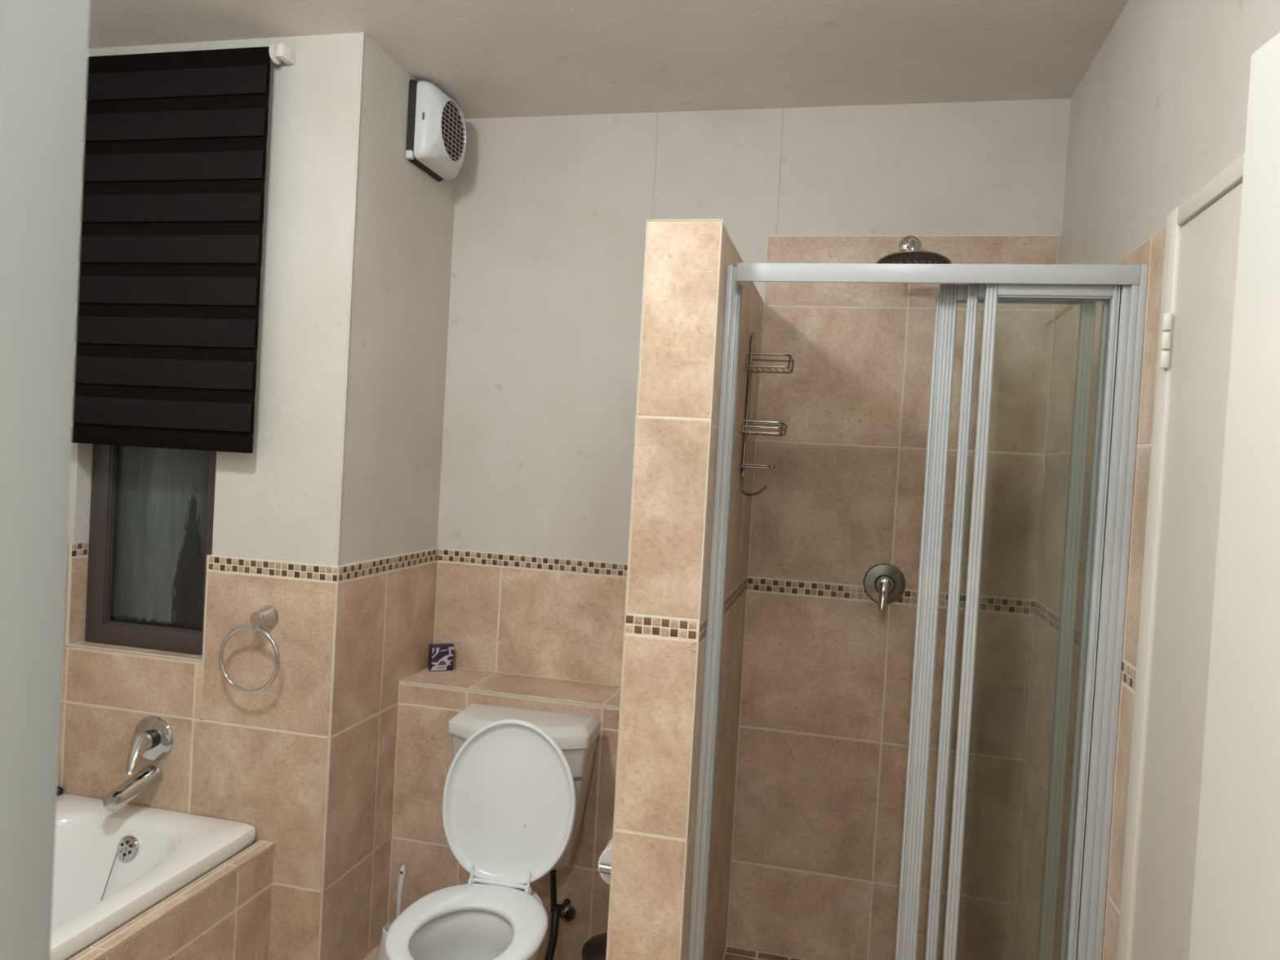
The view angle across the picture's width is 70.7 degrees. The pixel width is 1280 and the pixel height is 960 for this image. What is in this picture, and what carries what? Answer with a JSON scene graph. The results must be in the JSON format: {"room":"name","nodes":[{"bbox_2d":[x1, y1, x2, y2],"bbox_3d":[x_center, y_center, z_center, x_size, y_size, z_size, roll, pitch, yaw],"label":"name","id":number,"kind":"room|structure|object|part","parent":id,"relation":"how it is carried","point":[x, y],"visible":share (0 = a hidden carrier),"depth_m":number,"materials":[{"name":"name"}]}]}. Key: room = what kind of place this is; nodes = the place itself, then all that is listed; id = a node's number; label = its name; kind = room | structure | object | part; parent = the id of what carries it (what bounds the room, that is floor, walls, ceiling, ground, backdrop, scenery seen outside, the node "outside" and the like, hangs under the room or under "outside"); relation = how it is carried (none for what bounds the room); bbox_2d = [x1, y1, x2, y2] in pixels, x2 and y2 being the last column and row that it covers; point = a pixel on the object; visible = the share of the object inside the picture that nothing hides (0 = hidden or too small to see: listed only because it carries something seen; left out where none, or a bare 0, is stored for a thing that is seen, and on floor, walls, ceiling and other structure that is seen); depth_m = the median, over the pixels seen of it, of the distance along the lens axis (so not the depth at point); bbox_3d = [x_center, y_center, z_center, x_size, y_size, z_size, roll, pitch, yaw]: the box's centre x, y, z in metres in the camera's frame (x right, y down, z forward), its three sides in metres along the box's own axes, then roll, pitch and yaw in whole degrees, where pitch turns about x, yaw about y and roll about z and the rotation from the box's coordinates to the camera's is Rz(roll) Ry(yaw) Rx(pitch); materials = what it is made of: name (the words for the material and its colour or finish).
{"room":"bathroom","nodes":[
{"label":"bathroom","id":0,"kind":"room"},
{"bbox_2d":[57,34,339,959],"bbox_3d":[-1.340,0.091,2.677,1.098,2.690,0.163,3,1,13],"label":"wall","id":1,"kind":"structure","parent":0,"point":[259,760],"depth_m":2.54,"materials":[{"name":"beige tile"}]},
{"bbox_2d":[102,764,163,812],"bbox_3d":[-1.433,0.870,2.543,0.068,0.086,0.171,3,1,13],"label":"spout","id":2,"kind":"object","parent":1,"relation":"attached to","point":[150,775],"visible":1,"depth_m":2.53,"materials":[{"name":"silver metal"}]},
{"bbox_2d":[106,808,117,812],"bbox_3d":[-1.454,0.902,2.485,0.027,0.022,0.028,3,1,13],"label":"outlet","id":3,"kind":"object","parent":2,"relation":"attached to","point":[108,810],"depth_m":2.47,"materials":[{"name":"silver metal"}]},
{"bbox_3d":[-1.466,0.357,2.629,0.472,0.313,0.008,3,1,13],"label":"edge trim","id":4,"kind":"part","parent":1,"relation":"part of","materials":[{"name":"beige tile"}]},
{"bbox_2d":[125,715,173,774],"bbox_3d":[-1.425,0.749,2.558,0.130,0.130,0.127,3,1,13],"label":"mixer","id":5,"kind":"object","parent":1,"relation":"attached to","point":[152,740],"visible":1,"depth_m":2.60,"materials":[{"name":"silver metal"}]},
{"bbox_3d":[-1.421,0.769,2.538,0.049,0.089,0.096,3,1,3],"label":"lever","id":6,"kind":"part","parent":5,"relation":"part of","materials":[{"name":"silver metal"}]},
{"bbox_3d":[-1.412,0.749,2.611,0.130,0.130,0.016,3,1,13],"label":"wall plate","id":7,"kind":"part","parent":5,"relation":"part of","materials":[{"name":"silver metal"}]},
{"bbox_2d":[84,444,216,654],"bbox_3d":[-1.425,-0.083,2.700,0.463,1.173,0.050,3,1,13],"label":"window","id":8,"kind":"structure","parent":1,"relation":"attached to","point":[152,512],"depth_m":2.71,"materials":[{"name":"brown metal"}]},
{"bbox_3d":[-1.420,-0.082,2.701,0.373,1.075,0.006,3,1,13],"label":"glass pane","id":9,"kind":"part","parent":8,"relation":"part of","materials":[{"name":"black"}]},
{"bbox_2d":[71,42,294,453],"bbox_3d":[-1.321,-0.653,2.561,0.674,1.127,0.063,3,1,13],"label":"roller blind","id":10,"kind":"object","parent":1,"relation":"attached to","point":[175,142],"visible":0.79,"depth_m":2.53,"materials":[{"name":"black fabric"}]},
{"bbox_2d":[218,604,279,693],"bbox_3d":[-1.072,0.469,2.508,0.190,0.240,0.059,3,1,13],"label":"towel ring","id":11,"kind":"object","parent":1,"relation":"attached to","point":[267,616],"visible":1,"depth_m":2.48,"materials":[{"name":"silver metal"}]},
{"bbox_3d":[-1.047,0.382,2.502,0.064,0.064,0.058,3,1,13],"label":"wall post","id":12,"kind":"part","parent":11,"relation":"part of","materials":[{"name":"silver metal"}]},
{"bbox_2d":[301,31,455,959],"bbox_3d":[-0.794,0.117,2.863,0.123,2.690,0.772,3,1,13],"label":"wall","id":13,"kind":"structure","parent":0,"point":[384,238],"depth_m":2.63,"materials":[{"name":"white paint"}]},
{"bbox_2d":[68,840,275,959],"bbox_3d":[-1.250,1.241,1.710,0.050,0.445,1.705,3,1,13],"label":"bathtub surround","id":14,"kind":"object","parent":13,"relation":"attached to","point":[225,913],"depth_m":2.29,"materials":[{"name":"beige tile"}]},
{"bbox_2d":[405,79,466,182],"bbox_3d":[-0.627,-1.091,2.825,0.096,0.244,0.248,3,1,13],"label":"fan","id":15,"kind":"object","parent":13,"relation":"attached to","point":[436,144],"visible":1,"depth_m":2.73,"materials":[{"name":"white plastic"}]},
{"bbox_2d":[441,101,465,161],"bbox_3d":[-0.584,-1.088,2.817,0.005,0.173,0.172,3,1,13],"label":"grille","id":16,"kind":"object","parent":15,"relation":"attached to","point":[453,121],"depth_m":2.82,"materials":[{"name":"plastic"}]},
{"bbox_2d":[363,943,802,959],"bbox_3d":[-0.542,1.568,0.498,3.805,0.162,5.300,3,1,13],"label":"floor","id":17,"kind":"structure","parent":0,"point":[731,953],"depth_m":2.81,"materials":[{"name":"beige tile"}]},
{"bbox_2d":[49,794,254,959],"bbox_3d":[-1.604,1.154,1.808,0.693,0.396,1.667,3,1,13],"label":"bathtub","id":18,"kind":"object","parent":17,"relation":"on","point":[110,868],"visible":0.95,"depth_m":2.48,"materials":[{"name":"white ceramic"}]},
{"bbox_2d":[56,786,63,795],"bbox_3d":[-1.726,0.919,2.670,0.032,0.023,0.032,3,1,13],"label":"stopper","id":19,"kind":"object","parent":18,"relation":"on","point":[60,789],"visible":0.49,"depth_m":2.67,"materials":[{"name":"black plastic"}]},
{"bbox_3d":[-1.464,1.129,2.461,0.060,0.217,0.004,2,2,-37],"label":"plug chain","id":20,"kind":"part","parent":18,"relation":"part of","materials":[{"name":"silver metal"}]},
{"bbox_3d":[-1.418,1.019,2.498,0.066,0.065,0.027,3,1,13],"label":"overflow plate","id":21,"kind":"part","parent":18,"relation":"part of","materials":[{"name":"silver metal"}]},
{"bbox_2d":[376,865,406,959],"bbox_3d":[-0.730,1.312,2.716,0.116,0.308,0.116,3,1,13],"label":"toilet brush","id":22,"kind":"object","parent":17,"relation":"on","point":[381,955],"visible":0.37,"depth_m":2.70,"materials":[{"name":"white plastic"}]},
{"bbox_3d":[-0.722,1.290,2.714,0.024,0.264,0.020,3,1,13],"label":"handle","id":23,"kind":"part","parent":22,"relation":"part of","materials":[{"name":"white plastic"}]},
{"bbox_2d":[384,703,600,959],"bbox_3d":[-0.409,1.078,2.350,0.419,0.837,0.746,3,1,11],"label":"toilet","id":24,"kind":"object","parent":17,"relation":"on","point":[517,782],"visible":1,"depth_m":2.45,"materials":[{"name":"white ceramic"}]},
{"bbox_3d":[-0.419,1.098,2.203,0.376,0.021,0.454,3,1,11],"label":"seat","id":25,"kind":"part","parent":24,"relation":"part of","materials":[{"name":"white plastic"}]},
{"bbox_3d":[-0.422,1.303,2.255,0.356,0.389,0.543,3,1,11],"label":"bowl","id":26,"kind":"part","parent":24,"relation":"part of","materials":[{"name":"white ceramic"}]},
{"bbox_3d":[-0.358,0.875,2.461,0.378,0.430,0.083,3,1,11],"label":"lid","id":27,"kind":"part","parent":24,"relation":"part of","materials":[{"name":"white plastic"}]},
{"bbox_3d":[-0.340,0.714,2.607,0.419,0.056,0.208,3,1,11],"label":"cistern lid","id":28,"kind":"part","parent":24,"relation":"part of","materials":[{"name":"white ceramic"}]},
{"bbox_3d":[-0.195,0.824,2.506,0.070,0.023,0.035,3,1,11],"label":"flush lever","id":29,"kind":"part","parent":24,"relation":"part of","materials":[{"name":"silver metal"}]},
{"bbox_2d":[582,933,607,959],"bbox_3d":[-0.077,1.382,2.453,0.172,0.250,0.172,3,1,13],"label":"waste bin","id":30,"kind":"object","parent":17,"relation":"on","point":[595,948],"visible":0.38,"depth_m":2.43,"materials":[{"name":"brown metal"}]},
{"bbox_2d":[687,262,1148,959],"bbox_3d":[0.556,0.531,1.957,0.848,1.979,0.094,3,1,13],"label":"shower door frame","id":31,"kind":"structure","parent":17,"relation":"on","point":[1122,289],"depth_m":1.90,"materials":[{"name":"white metal"}]},
{"bbox_3d":[0.594,0.528,1.974,0.006,1.862,0.024,3,1,13],"label":"finger pull","id":32,"kind":"part","parent":31,"relation":"part of","materials":[{"name":"white metal"}]},
{"bbox_3d":[0.616,-0.434,1.933,0.807,0.040,0.089,3,1,13],"label":"rail","id":33,"kind":"part","parent":31,"relation":"part of","materials":[{"name":"white metal"}]},
{"bbox_3d":[0.749,0.530,1.939,0.313,1.892,0.018,3,1,13],"label":"door panel","id":34,"kind":"part","parent":31,"relation":"part of","materials":[{"name":"clear glass"}]},
{"bbox_3d":[0.787,0.532,1.906,0.290,1.894,0.018,3,1,13],"label":"door panel","id":35,"kind":"part","parent":31,"relation":"part of","materials":[{"name":"clear glass"}]},
{"bbox_3d":[0.798,0.533,1.876,0.260,1.894,0.018,3,1,13],"label":"door panel","id":36,"kind":"part","parent":31,"relation":"part of","materials":[{"name":"clear glass"}]},
{"bbox_2d":[88,0,1128,119],"bbox_3d":[-0.348,-1.231,1.713,3.305,0.100,2.800,3,1,13],"label":"ceiling","id":37,"kind":"structure","parent":0,"point":[492,58],"depth_m":2.44,"materials":[{"name":"paint"}]},
{"bbox_2d":[605,218,763,959],"bbox_3d":[0.144,0.481,2.407,0.166,2.087,0.942,3,1,13],"label":"wall partition","id":38,"kind":"structure","parent":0,"point":[686,261],"depth_m":1.95,"materials":[{"name":"beige tile"}]},
{"bbox_2d":[599,862,611,874],"bbox_3d":[-0.036,0.999,2.365,0.106,0.040,0.165,3,1,13],"label":"holder","id":39,"kind":"object","parent":38,"relation":"attached to","point":[605,868],"visible":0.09,"depth_m":2.30,"materials":[{"name":"silver metal"}]},
{"bbox_2d":[597,838,612,884],"bbox_3d":[-0.046,0.999,2.372,0.107,0.107,0.100,3,1,13],"label":"toilet roll","id":40,"kind":"object","parent":39,"relation":"hanging from","point":[606,856],"visible":0.19,"depth_m":2.33,"materials":[{"name":"paper"}]},
{"bbox_2d":[740,332,794,496],"bbox_3d":[0.352,-0.183,2.494,0.123,0.458,0.145,3,1,13],"label":"shower caddy","id":41,"kind":"object","parent":38,"relation":"attached to","point":[745,424],"visible":1,"depth_m":2.49,"materials":[{"name":"metal"}]},
{"bbox_2d":[742,420,786,436],"bbox_3d":[0.345,-0.142,2.488,0.113,0.035,0.130,3,1,13],"label":"basket","id":42,"kind":"object","parent":41,"relation":"on","point":[745,424],"depth_m":2.44,"materials":[{"name":"metal"}]},
{"bbox_2d":[746,352,794,373],"bbox_3d":[0.361,-0.322,2.493,0.121,0.039,0.140,3,1,13],"label":"basket","id":43,"kind":"object","parent":41,"relation":"on","point":[750,366],"depth_m":2.50,"materials":[{"name":"metal"}]},
{"bbox_2d":[432,97,1071,959],"bbox_3d":[0.348,0.179,2.917,2.127,2.690,0.150,3,1,13],"label":"wall","id":44,"kind":"structure","parent":0,"point":[551,213],"depth_m":2.81,"materials":[{"name":"white paint"}]},
{"bbox_2d":[386,667,620,959],"bbox_3d":[-0.326,1.075,2.885,0.896,0.829,0.234,3,1,13],"label":"ledge","id":45,"kind":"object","parent":44,"relation":"attached to","point":[428,700],"depth_m":2.83,"materials":[{"name":"beige tile"}]},
{"bbox_2d":[427,643,454,671],"bbox_3d":[-0.669,0.596,3.034,0.078,0.086,0.031,3,1,-27],"label":"soap box","id":46,"kind":"object","parent":45,"relation":"on","point":[441,655],"visible":1,"depth_m":3.02,"materials":[{"name":"purple cardboard"}]},
{"bbox_2d":[437,660,445,667],"bbox_3d":[-0.664,0.617,3.021,0.030,0.024,0.001,3,1,-27],"label":"print","id":47,"kind":"object","parent":46,"relation":"attached to","point":[441,664],"depth_m":3.02},
{"bbox_3d":[-0.329,0.665,2.765,0.896,0.005,0.005,3,1,13],"label":"edge trim","id":48,"kind":"part","parent":45,"relation":"part of","materials":[{"name":"beige tile"}]},
{"bbox_2d":[544,869,576,959],"bbox_3d":[-0.249,1.298,2.683,0.134,0.400,0.089,2,2,-41],"label":"valve","id":49,"kind":"object","parent":44,"relation":"attached to","point":[566,912],"visible":1,"depth_m":2.67,"materials":[{"name":"black plastic"}]},
{"bbox_3d":[-0.213,1.285,2.674,0.048,0.048,0.027,2,2,-36],"label":"valve handle","id":50,"kind":"part","parent":49,"relation":"part of","materials":[{"name":"silver metal"}]},
{"bbox_2d":[863,563,905,611],"bbox_3d":[0.733,0.320,2.701,0.124,0.133,0.102,3,1,13],"label":"shower mixer","id":51,"kind":"object","parent":44,"relation":"attached to","point":[884,584],"visible":1,"depth_m":2.73,"materials":[{"name":"silver metal"}]},
{"bbox_3d":[0.725,0.343,2.680,0.036,0.088,0.058,3,1,13],"label":"lever","id":52,"kind":"part","parent":51,"relation":"part of","materials":[{"name":"silver metal"}]},
{"bbox_2d":[875,235,951,263],"bbox_3d":[0.786,-0.660,2.595,0.211,0.152,0.267,3,1,13],"label":"shower","id":53,"kind":"object","parent":44,"relation":"attached to","point":[909,246],"visible":0.52,"depth_m":2.51,"materials":[{"name":"silver metal"}]},
{"bbox_3d":[0.794,-0.668,2.635,0.040,0.098,0.172,3,1,13],"label":"arm","id":54,"kind":"part","parent":53,"relation":"part of","materials":[{"name":"silver metal"}]},
{"bbox_3d":[0.776,-0.605,2.567,0.201,0.040,0.198,3,1,13],"label":"nozzle plate","id":55,"kind":"part","parent":53,"relation":"part of","materials":[{"name":"grey metal"}]},
{"bbox_2d":[1013,0,1279,959],"bbox_3d":[0.946,0.246,1.349,0.150,2.690,2.651,3,1,13],"label":"wall","id":56,"kind":"structure","parent":0,"point":[1160,110],"depth_m":1.97,"materials":[{"name":"white paint"}]},
{"bbox_2d":[1116,152,1244,959],"bbox_3d":[0.856,0.549,1.288,0.082,2.078,0.837,3,1,13],"label":"door","id":57,"kind":"structure","parent":56,"relation":"in","point":[1202,232],"depth_m":1.52,"materials":[{"name":"beige paint"}]},
{"bbox_3d":[-0.862,0.163,0.510,3.013,2.690,0.200,3,1,13],"label":"wall","id":58,"kind":"structure","parent":0,"visible":0},
{"bbox_2d":[0,0,89,959],"bbox_3d":[0.062,0.522,0.291,0.955,2.085,0.217,3,1,13],"label":"door frame","id":59,"kind":"structure","parent":58,"relation":"attached to","point":[44,43],"depth_m":0.46,"materials":[{"name":"grey metal"}]},
{"bbox_2d":[1188,31,1279,959],"bbox_3d":[0.577,0.564,0.641,0.040,2.025,0.691,3,1,6],"label":"door","id":60,"kind":"structure","parent":58,"relation":"in","point":[1236,910],"depth_m":0.91,"materials":[{"name":"white paint"}]}
]}

